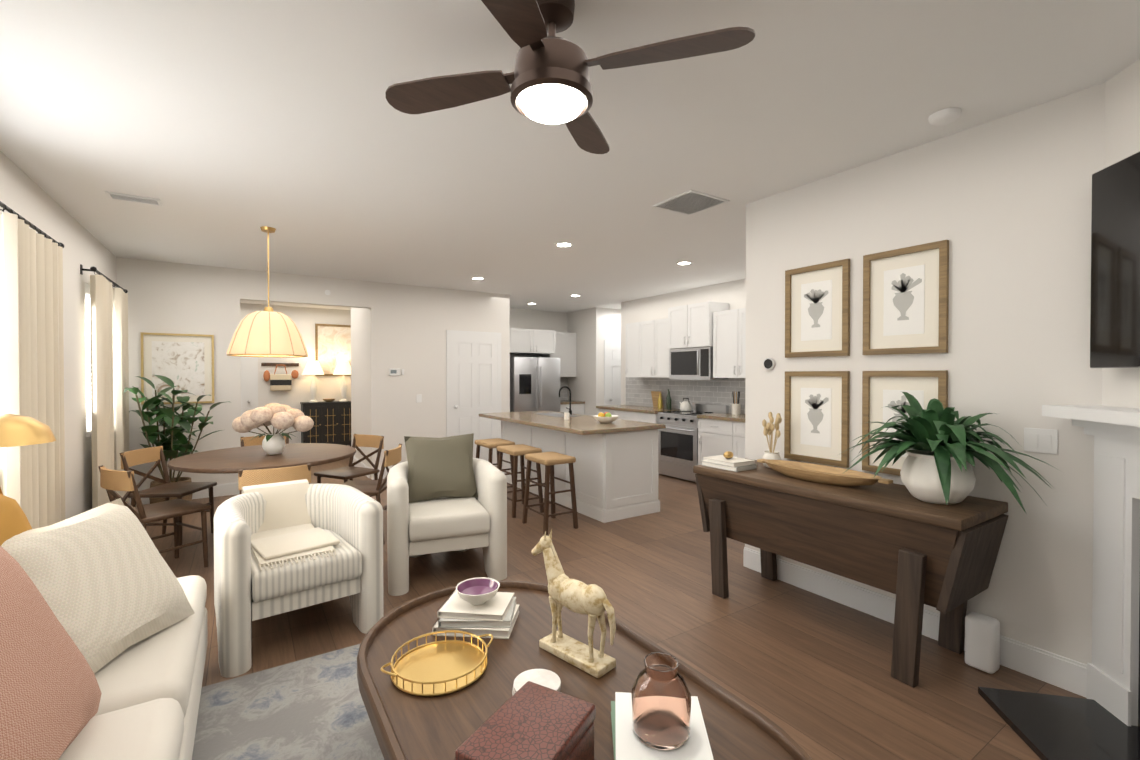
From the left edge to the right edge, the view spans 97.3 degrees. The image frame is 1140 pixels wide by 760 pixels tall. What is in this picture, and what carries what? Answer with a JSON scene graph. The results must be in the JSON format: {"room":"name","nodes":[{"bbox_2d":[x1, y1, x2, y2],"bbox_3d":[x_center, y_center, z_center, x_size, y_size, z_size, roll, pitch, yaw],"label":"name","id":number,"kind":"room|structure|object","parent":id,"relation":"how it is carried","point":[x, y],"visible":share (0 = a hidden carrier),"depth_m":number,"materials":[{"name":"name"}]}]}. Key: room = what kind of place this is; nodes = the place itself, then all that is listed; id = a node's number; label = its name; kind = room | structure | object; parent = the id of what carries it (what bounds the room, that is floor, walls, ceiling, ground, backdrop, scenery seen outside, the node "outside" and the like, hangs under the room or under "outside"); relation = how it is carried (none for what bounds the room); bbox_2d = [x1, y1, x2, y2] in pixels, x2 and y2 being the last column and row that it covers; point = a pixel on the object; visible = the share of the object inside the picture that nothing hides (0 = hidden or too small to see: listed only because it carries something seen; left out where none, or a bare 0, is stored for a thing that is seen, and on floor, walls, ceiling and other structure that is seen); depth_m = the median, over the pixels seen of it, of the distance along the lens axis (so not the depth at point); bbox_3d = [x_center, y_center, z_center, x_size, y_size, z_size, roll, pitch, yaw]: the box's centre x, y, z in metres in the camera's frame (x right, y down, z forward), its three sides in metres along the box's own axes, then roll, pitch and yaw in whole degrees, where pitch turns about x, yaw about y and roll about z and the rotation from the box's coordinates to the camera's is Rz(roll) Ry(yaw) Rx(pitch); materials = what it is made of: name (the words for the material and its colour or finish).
{"room":"living room","nodes":[
{"label":"living room","id":0,"kind":"room"},
{"bbox_2d":[0,151,115,519],"bbox_3d":[-3.756,0.045,3.548,0.120,2.720,11.370,0,1,-33],"label":"wall","id":1,"kind":"structure","parent":0,"point":[25,196],"depth_m":4.03,"materials":[{"name":"white paint"}]},
{"bbox_2d":[0,201,63,247],"bbox_3d":[-2.786,-0.917,2.261,0.115,0.080,2.874,0,1,-33],"label":"curtain rod","id":2,"kind":"object","parent":1,"relation":"attached to","point":[10,210],"visible":0.56,"depth_m":2.94,"materials":[{"name":"black metal"}]},
{"bbox_2d":[0,212,64,528],"bbox_3d":[-3.242,0.250,3.043,0.095,2.280,0.927,0,1,-33],"label":"curtain","id":3,"kind":"object","parent":2,"relation":"hanging from","point":[32,480],"visible":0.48,"depth_m":2.96,"materials":[{"name":"beige fabric"}]},
{"bbox_2d":[85,283,91,436],"bbox_3d":[-4.497,-0.182,4.728,0.125,1.350,0.920,0,1,-33],"label":"window","id":4,"kind":"structure","parent":1,"relation":"in","point":[88,359],"depth_m":4.63,"materials":[{"name":"white glass"}]},
{"bbox_2d":[80,264,127,292],"bbox_3d":[-4.422,-0.943,4.781,0.115,0.080,1.384,0,1,-33],"label":"curtain rod","id":5,"kind":"object","parent":1,"relation":"attached to","point":[93,269],"visible":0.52,"depth_m":4.34,"materials":[{"name":"black metal"}]},
{"bbox_2d":[90,274,113,508],"bbox_3d":[-4.195,0.235,4.511,0.094,2.280,0.507,0,1,-33],"label":"curtain","id":6,"kind":"object","parent":5,"relation":"hanging from","point":[101,333],"visible":0.75,"depth_m":4.33,"materials":[{"name":"beige fabric"}]},
{"bbox_2d":[112,287,129,503],"bbox_3d":[-4.604,0.228,5.140,0.094,2.280,0.487,0,1,-33],"label":"curtain","id":7,"kind":"object","parent":5,"relation":"hanging from","point":[120,369],"visible":0.77,"depth_m":4.97,"materials":[{"name":"beige fabric"}]},
{"bbox_2d":[240,303,350,445],"bbox_3d":[-5.408,-0.016,9.325,3.640,2.720,0.120,0,1,-33],"label":"wall","id":8,"kind":"structure","parent":0,"point":[305,319],"depth_m":9.46,"materials":[{"name":"white paint"}]},
{"bbox_2d":[240,357,257,436],"bbox_3d":[-6.023,0.297,8.807,0.930,2.105,0.083,0,1,-33],"label":"door","id":9,"kind":"structure","parent":8,"relation":"attached to","point":[249,383],"depth_m":9.01,"materials":[{"name":"white wood"}]},
{"bbox_2d":[261,363,298,390],"bbox_3d":[-5.327,-0.060,9.237,0.600,0.510,0.113,0,1,-33],"label":"peg rail","id":10,"kind":"object","parent":8,"relation":"attached to","point":[280,382],"visible":1,"depth_m":9.20,"materials":[{"name":"brown wood"}]},
{"bbox_2d":[315,323,350,375],"bbox_3d":[-4.562,-0.581,9.779,0.720,1.000,0.027,0,1,-33],"label":"framed picture","id":11,"kind":"object","parent":8,"relation":"attached to","point":[332,345],"visible":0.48,"depth_m":9.74,"materials":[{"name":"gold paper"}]},
{"bbox_2d":[116,257,502,490],"bbox_3d":[-3.026,0.011,6.758,4.600,2.720,0.120,0,1,-33],"label":"wall","id":12,"kind":"structure","parent":0,"point":[409,325],"depth_m":6.46,"materials":[{"name":"white paint"}]},
{"bbox_2d":[140,332,213,404],"bbox_3d":[-4.470,-0.128,5.730,0.660,0.800,0.027,0,1,-33],"label":"picture","id":13,"kind":"object","parent":12,"relation":"attached to","point":[183,361],"visible":0.83,"depth_m":5.74,"materials":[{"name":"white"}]},
{"bbox_2d":[130,482,238,504],"bbox_3d":[-4.449,1.311,5.767,1.120,0.142,0.016,0,1,-33],"label":"baseboard","id":14,"kind":"structure","parent":12,"relation":"attached to","point":[226,489],"depth_m":5.94,"materials":[{"name":"white"}]},
{"bbox_2d":[389,368,403,375],"bbox_3d":[-2.436,-0.112,7.053,0.202,0.100,0.024,0,1,-33],"label":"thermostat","id":15,"kind":"object","parent":12,"relation":"attached to","point":[394,371],"visible":1,"depth_m":7.03,"materials":[{"name":"white plastic"}]},
{"bbox_2d":[446,330,500,465],"bbox_3d":[-1.444,0.309,7.667,0.890,2.105,0.083,0,1,-33],"label":"door","id":16,"kind":"structure","parent":12,"relation":"attached to","point":[473,375],"depth_m":7.68,"materials":[{"name":"white wood"}]},
{"bbox_2d":[351,324,351,446],"bbox_3d":[-3.220,-0.006,8.361,0.780,2.720,0.120,0,1,-33],"label":"wall","id":17,"kind":"structure","parent":0,"point":[351,324],"depth_m":8.16,"materials":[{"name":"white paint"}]},
{"bbox_2d":[351,307,369,467],"bbox_3d":[-3.099,0.003,7.569,0.120,2.720,1.320,0,1,-33],"label":"wall","id":18,"kind":"structure","parent":0,"point":[360,396],"depth_m":7.50,"materials":[{"name":"white paint"}]},
{"bbox_2d":[353,457,369,477],"bbox_3d":[-3.192,1.291,7.600,0.016,0.142,1.450,0,1,-33],"label":"baseboard","id":19,"kind":"structure","parent":18,"relation":"attached to","point":[361,464],"depth_m":7.48,"materials":[{"name":"white"}]},
{"bbox_2d":[503,294,509,411],"bbox_3d":[-1.441,-0.009,8.651,0.120,2.720,1.570,0,1,-33],"label":"wall","id":20,"kind":"structure","parent":0,"point":[506,352],"depth_m":7.99,"materials":[{"name":"white paint"}]},
{"bbox_2d":[510,308,567,356],"bbox_3d":[-0.934,-0.021,9.845,2.030,2.720,0.120,0,1,-33],"label":"wall","id":21,"kind":"structure","parent":0,"point":[536,319],"depth_m":9.95,"materials":[{"name":"white paint"}]},
{"bbox_2d":[510,328,557,356],"bbox_3d":[-0.838,-0.717,9.459,0.980,0.440,0.600,0,1,-33],"label":"upper cabinet","id":22,"kind":"object","parent":21,"relation":"attached to","point":[543,343],"depth_m":9.22,"materials":[{"name":"white wood"}]},
{"bbox_2d":[549,333,575,376],"bbox_3d":[-0.221,-0.503,10.016,0.620,0.880,0.340,0,1,-33],"label":"upper cabinet","id":23,"kind":"object","parent":21,"relation":"attached to","point":[566,353],"depth_m":9.92,"materials":[{"name":"white wood"}]},
{"bbox_2d":[0,0,1139,312],"bbox_3d":[-0.434,-1.392,6.149,8.900,0.100,12.700,0,1,-33],"label":"ceiling","id":24,"kind":"structure","parent":0,"point":[222,130],"depth_m":2.54,"materials":[{"name":"white paint"}]},
{"bbox_2d":[104,191,162,205],"bbox_3d":[-3.153,-1.311,3.634,0.300,0.009,0.160,0,1,-33],"label":"ceiling vent","id":25,"kind":"object","parent":24,"relation":"in","point":[132,198],"visible":0.96,"depth_m":3.62,"materials":[{"name":"white metal"}]},
{"bbox_2d":[227,226,307,356],"bbox_3d":[-2.634,-0.765,4.382,0.613,1.115,0.610,0,1,-33],"label":"pendant light","id":26,"kind":"object","parent":24,"relation":"hanging from","point":[268,331],"visible":1,"depth_m":4.20,"materials":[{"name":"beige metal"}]},
{"bbox_2d":[554,242,573,247],"bbox_3d":[-0.058,-1.326,4.927,0.190,0.006,0.190,0,1,-33],"label":"recessed light","id":27,"kind":"object","parent":24,"relation":"in","point":[564,244],"visible":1,"depth_m":4.91,"materials":[{"name":"white"}]},
{"bbox_2d":[385,0,754,153],"bbox_3d":[-0.063,-1.101,1.731,0.975,0.389,0.975,0,1,-28],"label":"ceiling fan","id":28,"kind":"object","parent":24,"relation":"hanging from","point":[548,78],"visible":1,"depth_m":1.66,"materials":[{"name":"brown wood"}]},
{"bbox_2d":[652,190,729,215],"bbox_3d":[0.895,-1.312,3.734,0.400,0.009,0.400,0,1,-33],"label":"ceiling vent","id":29,"kind":"object","parent":24,"relation":"in","point":[690,202],"visible":1,"depth_m":3.72,"materials":[{"name":"white metal"}]},
{"bbox_2d":[928,108,960,125],"bbox_3d":[1.839,-1.286,2.463,0.130,0.034,0.130,0,1,-33],"label":"smoke detector","id":30,"kind":"object","parent":24,"relation":"attached to","point":[944,117],"visible":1,"depth_m":2.43,"materials":[{"name":"white plastic"}]},
{"bbox_2d":[592,307,619,415],"bbox_3d":[1.120,-0.023,9.986,1.570,2.720,0.120,0,1,-33],"label":"wall","id":31,"kind":"structure","parent":0,"point":[593,329],"depth_m":9.58,"materials":[{"name":"white paint"}]},
{"bbox_2d":[604,340,620,405],"bbox_3d":[1.062,0.286,9.830,0.930,2.105,0.083,0,1,-33],"label":"door","id":32,"kind":"structure","parent":31,"relation":"attached to","point":[612,372],"depth_m":9.70,"materials":[{"name":"white wood"}]},
{"bbox_2d":[136,457,1086,759],"bbox_3d":[-0.434,1.427,6.178,8.900,0.100,12.700,0,1,-33],"label":"floor","id":33,"kind":"structure","parent":0,"point":[810,675],"depth_m":2.82,"materials":[{"name":"brown wood"}]},
{"bbox_2d":[0,413,55,447],"bbox_3d":[-2.452,0.760,2.148,0.945,1.320,0.278,0,1,37],"label":"floor lamp","id":34,"kind":"object","parent":33,"relation":"on","point":[18,430],"visible":0.9,"depth_m":1.91,"materials":[{"name":"yellow fabric"}]},
{"bbox_2d":[98,465,210,567],"bbox_3d":[-3.020,1.003,3.642,0.460,0.805,0.533,0,1,27],"label":"dining chair","id":35,"kind":"object","parent":33,"relation":"on","point":[112,482],"visible":0.62,"depth_m":3.57,"materials":[{"name":"brown wood"}]},
{"bbox_2d":[120,445,216,548],"bbox_3d":[-3.484,0.996,4.356,0.533,0.805,0.460,0,1,-3],"label":"dining chair","id":36,"kind":"object","parent":33,"relation":"on","point":[167,489],"visible":0.77,"depth_m":4.35,"materials":[{"name":"brown wood"}]},
{"bbox_2d":[124,375,229,503],"bbox_3d":[-4.053,0.666,5.271,0.851,1.442,0.981,0,1,-33],"label":"plant","id":37,"kind":"object","parent":33,"relation":"on","point":[171,444],"visible":0.85,"depth_m":5.25,"materials":[{"name":"green plant"}]},
{"bbox_2d":[167,443,355,473],"bbox_3d":[-2.634,1.021,4.401,1.400,0.750,1.400,0,1,-33],"label":"dining table","id":38,"kind":"object","parent":33,"relation":"on","point":[229,460],"visible":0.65,"depth_m":4.14,"materials":[{"name":"brown wood"}]},
{"bbox_2d":[232,403,313,454],"bbox_3d":[-2.577,0.422,4.362,0.603,0.445,0.442,0,1,-33],"label":"hydrangea vase","id":39,"kind":"object","parent":38,"relation":"on","point":[279,416],"visible":1,"depth_m":4.28,"materials":[{"name":"white ceramic"}]},
{"bbox_2d":[240,434,288,446],"bbox_3d":[-3.097,0.988,5.114,0.460,0.805,0.533,0,1,-33],"label":"dining chair","id":40,"kind":"object","parent":33,"relation":"on","point":[248,441],"visible":0.08,"depth_m":5.25,"materials":[{"name":"brown wood"}]},
{"bbox_2d":[238,463,310,493],"bbox_3d":[-2.170,1.003,3.686,0.460,0.805,0.533,0,1,-33],"label":"dining chair","id":41,"kind":"object","parent":33,"relation":"on","point":[264,476],"visible":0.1,"depth_m":3.45,"materials":[{"name":"brown wood"}]},
{"bbox_2d":[192,644,383,759],"bbox_3d":[-0.289,1.421,1.491,2.400,0.010,2.880,0,1,-33],"label":"rug","id":42,"kind":"object","parent":33,"relation":"on","point":[312,708],"depth_m":2.11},
{"bbox_2d":[0,487,207,759],"bbox_3d":[-1.597,0.888,1.305,0.950,1.059,2.200,0,1,-33],"label":"sofa","id":43,"kind":"object","parent":42,"relation":"on","point":[103,631],"visible":1,"depth_m":1.55,"materials":[{"name":"white fabric"}]},
{"bbox_2d":[357,580,811,759],"bbox_3d":[-0.075,1.192,1.581,0.950,0.446,1.800,0,1,-33],"label":"coffee table","id":44,"kind":"object","parent":42,"relation":"on","point":[406,726],"visible":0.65,"depth_m":1.61,"materials":[{"name":"brown wood"}]},
{"bbox_2d":[381,630,493,695],"bbox_3d":[-0.447,0.963,1.730,0.394,0.058,0.324,0,1,-33],"label":"tray","id":45,"kind":"object","parent":44,"relation":"on","point":[439,668],"visible":1,"depth_m":1.73,"materials":[{"name":"gold metal"}]},
{"bbox_2d":[432,577,518,638],"bbox_3d":[-0.374,0.913,2.042,0.303,0.152,0.230,0,1,4],"label":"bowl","id":46,"kind":"object","parent":44,"relation":"on","point":[478,606],"visible":1,"depth_m":1.97,"materials":[{"name":"white paper"}]},
{"bbox_2d":[455,681,595,759],"bbox_3d":[-0.098,0.921,1.228,0.215,0.152,0.305,0,1,29],"label":"box","id":47,"kind":"object","parent":44,"relation":"on","point":[529,720],"visible":1,"depth_m":1.22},
{"bbox_2d":[512,669,560,695],"bbox_3d":[-0.106,0.978,1.594,0.154,0.032,0.150,0,1,-33],"label":"coasters","id":48,"kind":"object","parent":44,"relation":"on","point":[547,678],"visible":0.56,"depth_m":1.61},
{"bbox_2d":[531,529,615,677],"bbox_3d":[0.003,0.778,1.812,0.406,0.426,0.098,1,1,43],"label":"horse sculpture","id":49,"kind":"object","parent":44,"relation":"on","point":[580,597],"visible":1,"depth_m":1.77,"materials":[{"name":"beige stone"}]},
{"bbox_2d":[611,652,713,759],"bbox_3d":[0.241,0.871,1.329,0.253,0.250,0.332,0,1,3],"label":"jar","id":50,"kind":"object","parent":44,"relation":"on","point":[656,713],"visible":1,"depth_m":1.28,"materials":[{"name":"pink glass"}]},
{"bbox_2d":[214,479,383,677],"bbox_3d":[-1.611,1.032,2.937,0.770,0.758,0.865,0,1,-39],"label":"accent chair","id":51,"kind":"object","parent":33,"relation":"on","point":[283,547],"visible":1,"depth_m":2.74,"materials":[{"name":"beige fabric"}]},
{"bbox_2d":[241,479,339,570],"bbox_3d":[-1.642,0.824,2.931,0.470,0.342,0.862,0,1,-33],"label":"throw blanket","id":52,"kind":"object","parent":51,"relation":"on","point":[289,525],"depth_m":3.01,"materials":[{"name":"beige fabric"}]},
{"bbox_2d":[300,401,350,445],"bbox_3d":[-4.577,0.880,9.524,0.930,0.925,0.457,0,1,-33],"label":"sideboard","id":53,"kind":"object","parent":33,"relation":"on","point":[332,422],"visible":0.65,"depth_m":9.35,"materials":[{"name":"black wood"}]},
{"bbox_2d":[302,360,323,402],"bbox_3d":[-4.803,0.028,9.385,0.377,0.780,0.377,0,1,-33],"label":"table lamp","id":54,"kind":"object","parent":53,"relation":"on","point":[313,368],"visible":1,"depth_m":9.32,"materials":[{"name":"white ceramic"}]},
{"bbox_2d":[333,361,350,401],"bbox_3d":[-4.366,0.025,9.668,0.377,0.780,0.377,0,1,-33],"label":"table lamp","id":55,"kind":"object","parent":53,"relation":"on","point":[343,368],"visible":0.96,"depth_m":9.59,"materials":[{"name":"white ceramic"}]},
{"bbox_2d":[314,434,383,496],"bbox_3d":[-2.247,0.987,5.159,0.460,0.805,0.533,0,1,27],"label":"dining chair","id":56,"kind":"object","parent":33,"relation":"on","point":[351,471],"visible":0.69,"depth_m":5.23,"materials":[{"name":"brown wood"}]},
{"bbox_2d":[342,444,401,544],"bbox_3d":[-1.783,0.995,4.445,0.533,0.805,0.460,0,1,-3],"label":"dining chair","id":57,"kind":"object","parent":33,"relation":"on","point":[393,457],"visible":0.5,"depth_m":4.33,"materials":[{"name":"brown wood"}]},
{"bbox_2d":[387,433,506,595],"bbox_3d":[-0.960,0.920,3.798,0.799,0.964,0.875,0,1,-21],"label":"accent chair","id":58,"kind":"object","parent":33,"relation":"on","point":[444,494],"visible":1,"depth_m":3.52,"materials":[{"name":"beige fabric"}]},
{"bbox_2d":[475,438,514,488],"bbox_3d":[-0.879,1.046,5.849,0.362,0.674,0.442,0,1,-33],"label":"bar stool","id":59,"kind":"object","parent":33,"relation":"on","point":[490,444],"visible":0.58,"depth_m":5.75,"materials":[{"name":"brown wood"}]},
{"bbox_2d":[497,444,543,517],"bbox_3d":[-0.542,1.051,5.330,0.362,0.674,0.442,0,1,-33],"label":"bar stool","id":60,"kind":"object","parent":33,"relation":"on","point":[520,450],"visible":0.79,"depth_m":5.23,"materials":[{"name":"brown wood"}]},
{"bbox_2d":[510,357,559,411],"bbox_3d":[-0.774,0.454,9.372,0.960,1.740,0.816,0,1,-33],"label":"refrigerator","id":61,"kind":"object","parent":33,"relation":"on","point":[534,383],"visible":0.46,"depth_m":9.02,"materials":[{"name":"grey metal"}]},
{"bbox_2d":[522,452,577,534],"bbox_3d":[-0.193,1.057,4.793,0.362,0.674,0.442,0,1,-33],"label":"bar stool","id":62,"kind":"object","parent":33,"relation":"on","point":[549,460],"visible":1,"depth_m":4.70,"materials":[{"name":"brown wood"}]},
{"bbox_2d":[560,404,583,414],"bbox_3d":[-0.140,0.898,9.917,0.610,0.880,0.620,0,1,-33],"label":"base cabinet","id":63,"kind":"object","parent":33,"relation":"on","point":[576,408],"depth_m":9.69,"materials":[{"name":"white wood"}]},
{"bbox_2d":[501,422,659,522],"bbox_3d":[-0.004,0.938,6.071,0.738,0.880,2.368,0,1,-33],"label":"kitchen island","id":64,"kind":"object","parent":33,"relation":"on","point":[615,465],"depth_m":5.15,"materials":[{"name":"white wood"}]},
{"bbox_2d":[479,411,665,433],"bbox_3d":[-0.112,0.479,6.002,1.060,0.040,2.470,0,1,-33],"label":"island countertop","id":65,"kind":"structure","parent":64,"relation":"on","point":[550,420],"depth_m":5.48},
{"bbox_2d":[593,412,617,422],"bbox_3d":[0.389,0.407,5.450,0.280,0.113,0.280,0,1,-33],"label":"fruit bowl","id":66,"kind":"object","parent":65,"relation":"on","point":[605,417],"visible":1,"depth_m":5.38,"materials":[{"name":"white ceramic"}]},
{"bbox_2d":[612,412,658,473],"bbox_3d":[1.221,0.920,7.811,0.620,0.880,1.005,0,1,-33],"label":"base cabinet","id":67,"kind":"object","parent":33,"relation":"on","point":[633,416],"depth_m":7.53,"materials":[{"name":"white wood"}]},
{"bbox_2d":[596,405,679,415],"bbox_3d":[1.094,0.458,7.983,0.640,0.040,1.440,0,1,-33],"label":"countertop","id":68,"kind":"structure","parent":67,"relation":"on","point":[615,408],"depth_m":7.76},
{"bbox_2d":[656,392,663,408],"bbox_3d":[1.394,0.320,7.759,0.066,0.240,0.066,1,1,42],"label":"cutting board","id":69,"kind":"object","parent":68,"relation":"on","point":[657,399],"depth_m":7.87,"materials":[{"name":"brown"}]},
{"bbox_2d":[658,403,728,481],"bbox_3d":[1.693,0.848,7.040,0.666,1.000,0.770,0,1,-33],"label":"range","id":70,"kind":"object","parent":33,"relation":"on","point":[678,446],"visible":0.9,"depth_m":6.89,"materials":[{"name":"silver metal"}]},
{"bbox_2d":[679,398,691,410],"bbox_3d":[1.668,0.352,7.282,0.170,0.187,0.211,0,1,-33],"label":"kettle","id":71,"kind":"object","parent":70,"relation":"on","point":[685,406],"visible":1,"depth_m":7.21,"materials":[{"name":"white ceramic"}]},
{"bbox_2d":[698,420,727,464],"bbox_3d":[2.098,0.934,6.461,0.620,0.880,0.615,0,1,-33],"label":"base cabinet","id":72,"kind":"object","parent":33,"relation":"on","point":[720,433],"depth_m":6.35,"materials":[{"name":"white wood"}]},
{"bbox_2d":[697,413,744,423],"bbox_3d":[2.382,0.479,5.999,0.640,0.040,1.690,0,1,-33],"label":"countertop","id":73,"kind":"structure","parent":72,"relation":"on","point":[740,419],"depth_m":6.28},
{"bbox_2d":[731,391,740,414],"bbox_3d":[2.192,0.301,6.620,0.120,0.300,0.120,0,1,-33],"label":"utensil crock","id":74,"kind":"object","parent":73,"relation":"on","point":[736,408],"visible":1,"depth_m":6.58,"materials":[{"name":"white ceramic"}]},
{"bbox_2d":[728,420,744,458],"bbox_3d":[2.521,0.941,5.809,0.620,0.880,1.171,0,1,-33],"label":"base cabinet","id":75,"kind":"object","parent":33,"relation":"on","point":[736,432],"depth_m":6.03,"materials":[{"name":"white wood"}]},
{"bbox_2d":[693,458,1007,687],"bbox_3d":[1.493,1.003,2.954,0.562,0.820,1.556,0,1,-33],"label":"console table","id":76,"kind":"object","parent":33,"relation":"on","point":[908,549],"visible":0.9,"depth_m":2.55,"materials":[{"name":"brown wood"}]},
{"bbox_2d":[701,451,756,471],"bbox_3d":[1.071,0.534,3.390,0.220,0.106,0.297,0,1,-33],"label":"books","id":77,"kind":"object","parent":76,"relation":"on","point":[727,460],"visible":1,"depth_m":3.32,"materials":[{"name":"white paper"}]},
{"bbox_2d":[762,412,781,467],"bbox_3d":[1.343,0.403,3.357,0.161,0.370,0.129,0,1,-33],"label":"flower vase","id":78,"kind":"object","parent":76,"relation":"on","point":[769,428],"visible":0.96,"depth_m":3.34,"materials":[{"name":"white ceramic"}]},
{"bbox_2d":[757,459,892,486],"bbox_3d":[1.465,0.557,2.967,0.256,0.070,0.800,0,1,-33],"label":"tray","id":79,"kind":"object","parent":76,"relation":"on","point":[822,474],"visible":1,"depth_m":2.91,"materials":[{"name":"beige wood"}]},
{"bbox_2d":[837,392,1054,512],"bbox_3d":[1.758,0.333,2.426,0.604,0.530,0.836,0,1,-33],"label":"potted plant","id":80,"kind":"object","parent":76,"relation":"on","point":[941,444],"visible":1,"depth_m":2.38,"materials":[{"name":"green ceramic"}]},
{"bbox_2d":[965,612,999,673],"bbox_3d":[2.030,1.291,2.471,0.100,0.250,0.120,0,1,-33],"label":"air purifier","id":81,"kind":"object","parent":33,"relation":"on","point":[982,642],"visible":1,"depth_m":2.44,"materials":[{"name":"white plastic"}]},
{"bbox_2d":[978,687,1139,759],"bbox_3d":[1.916,1.412,1.414,0.489,0.030,1.650,0,1,12],"label":"hearth slab","id":82,"kind":"object","parent":33,"relation":"on","point":[1048,727],"visible":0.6,"depth_m":2.01,"materials":[{"name":"black stone"}]},
{"bbox_2d":[620,302,624,404],"bbox_3d":[1.593,-0.015,9.256,1.570,2.720,0.120,0,1,-33],"label":"wall","id":83,"kind":"structure","parent":0,"point":[622,311],"depth_m":8.83,"materials":[{"name":"white paint"}]},
{"bbox_2d":[568,279,745,415],"bbox_3d":[1.671,0.000,7.804,0.120,2.720,6.380,0,1,-33],"label":"wall","id":84,"kind":"structure","parent":0,"point":[732,294],"depth_m":8.52,"materials":[{"name":"white paint"}]},
{"bbox_2d":[626,323,633,376],"bbox_3d":[1.160,-0.483,8.146,0.340,0.880,0.401,0,1,-33],"label":"upper cabinet","id":85,"kind":"object","parent":84,"relation":"attached to","point":[629,326],"depth_m":8.13,"materials":[{"name":"white wood"}]},
{"bbox_2d":[634,318,665,376],"bbox_3d":[1.409,-0.479,7.763,0.340,0.880,0.745,0,1,-33],"label":"upper cabinet","id":86,"kind":"object","parent":84,"relation":"attached to","point":[649,336],"depth_m":7.72,"materials":[{"name":"white wood"}]},
{"bbox_2d":[560,377,744,413],"bbox_3d":[1.260,0.201,7.742,0.640,0.480,5.800,0,1,-33],"label":"tile backsplash","id":87,"kind":"structure","parent":84,"relation":"attached to","point":[640,389],"depth_m":7.64,"materials":[{"name":"grey tile"}]},
{"bbox_2d":[666,305,689,348],"bbox_3d":[1.725,-0.754,7.219,0.400,0.600,0.477,0,1,-33],"label":"upper cabinet","id":88,"kind":"object","parent":84,"relation":"attached to","point":[678,320],"depth_m":7.14,"materials":[{"name":"white wood"}]},
{"bbox_2d":[666,345,709,379],"bbox_3d":[1.799,-0.225,7.098,0.413,0.445,0.760,0,1,-33],"label":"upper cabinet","id":89,"kind":"object","parent":84,"relation":"attached to","point":[691,362],"depth_m":6.99,"materials":[{"name":"white"}]},
{"bbox_2d":[690,301,728,348],"bbox_3d":[1.934,-0.750,6.896,0.400,0.600,0.293,0,1,-33],"label":"upper cabinet","id":90,"kind":"object","parent":84,"relation":"attached to","point":[702,341],"depth_m":6.77,"materials":[{"name":"white wood"}]},
{"bbox_2d":[710,308,745,379],"bbox_3d":[2.284,-0.465,6.416,0.340,0.880,0.868,0,1,-33],"label":"upper cabinet","id":91,"kind":"object","parent":84,"relation":"attached to","point":[728,355],"depth_m":6.48,"materials":[{"name":"white wood"}]},
{"bbox_2d":[745,200,759,551],"bbox_3d":[2.422,0.036,4.417,2.550,2.720,0.120,0,1,-33],"label":"wall","id":92,"kind":"structure","parent":0,"point":[752,329],"depth_m":3.72,"materials":[{"name":"white paint"}]},
{"bbox_2d":[759,82,1104,664],"bbox_3d":[1.939,0.051,2.929,0.120,2.720,1.850,0,1,-33],"label":"wall","id":93,"kind":"structure","parent":0,"point":[1003,205],"depth_m":2.48,"materials":[{"name":"white paint"}]},
{"bbox_2d":[763,358,774,369],"bbox_3d":[1.424,-0.116,3.589,0.023,0.084,0.084,0,1,-33],"label":"thermostat","id":94,"kind":"object","parent":93,"relation":"attached to","point":[768,363],"visible":0.98,"depth_m":3.58,"materials":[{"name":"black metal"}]},
{"bbox_2d":[784,371,849,467],"bbox_3d":[1.613,0.243,3.298,0.027,0.600,0.430,0,1,-33],"label":"picture frame","id":95,"kind":"object","parent":93,"relation":"attached to","point":[816,417],"visible":0.96,"depth_m":3.28,"materials":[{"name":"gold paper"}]},
{"bbox_2d":[785,259,849,357],"bbox_3d":[1.613,-0.452,3.290,0.027,0.600,0.430,0,1,-33],"label":"picture frame","id":96,"kind":"object","parent":93,"relation":"attached to","point":[817,310],"visible":1,"depth_m":3.28,"materials":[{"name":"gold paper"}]},
{"bbox_2d":[862,370,947,475],"bbox_3d":[1.896,0.247,2.862,0.027,0.600,0.430,0,1,-33],"label":"picture frame","id":97,"kind":"object","parent":93,"relation":"attached to","point":[881,390],"visible":0.42,"depth_m":2.91,"materials":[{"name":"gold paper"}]},
{"bbox_2d":[863,240,948,354],"bbox_3d":[1.896,-0.448,2.854,0.027,0.600,0.430,0,1,-33],"label":"picture frame","id":98,"kind":"object","parent":93,"relation":"attached to","point":[906,300],"visible":0.98,"depth_m":2.84,"materials":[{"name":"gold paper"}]},
{"bbox_2d":[743,547,1086,697],"bbox_3d":[1.821,1.340,2.988,0.028,0.142,1.887,0,1,-33],"label":"baseboard","id":99,"kind":"structure","parent":93,"relation":"attached to","point":[1067,674],"depth_m":2.77,"materials":[{"name":"white paint"}]},
{"bbox_2d":[1024,428,1057,453],"bbox_3d":[2.224,0.287,2.372,0.010,0.115,0.120,0,1,-33],"label":"light switch","id":100,"kind":"object","parent":93,"relation":"attached to","point":[1037,440],"visible":1,"depth_m":2.37,"materials":[{"name":"white plastic"}]},
{"bbox_2d":[1102,59,1139,408],"bbox_3d":[2.213,0.068,1.332,0.120,2.720,1.960,0,1,12],"label":"wall","id":101,"kind":"structure","parent":0,"point":[1120,387],"depth_m":2.11,"materials":[{"name":"white paint"}]},
{"bbox_2d":[1042,405,1139,726],"bbox_3d":[2.058,0.775,1.382,0.199,1.305,1.820,0,1,12],"label":"fireplace mantel","id":102,"kind":"structure","parent":101,"relation":"attached to","point":[1113,678],"depth_m":2.07,"materials":[{"name":"white"}]},
{"bbox_2d":[1090,151,1139,367],"bbox_3d":[2.110,-0.457,1.358,0.094,0.830,1.600,0,1,12],"label":"wall-mounted tv","id":103,"kind":"object","parent":101,"relation":"attached to","point":[1115,292],"visible":1,"depth_m":2.02,"materials":[{"name":"black"}]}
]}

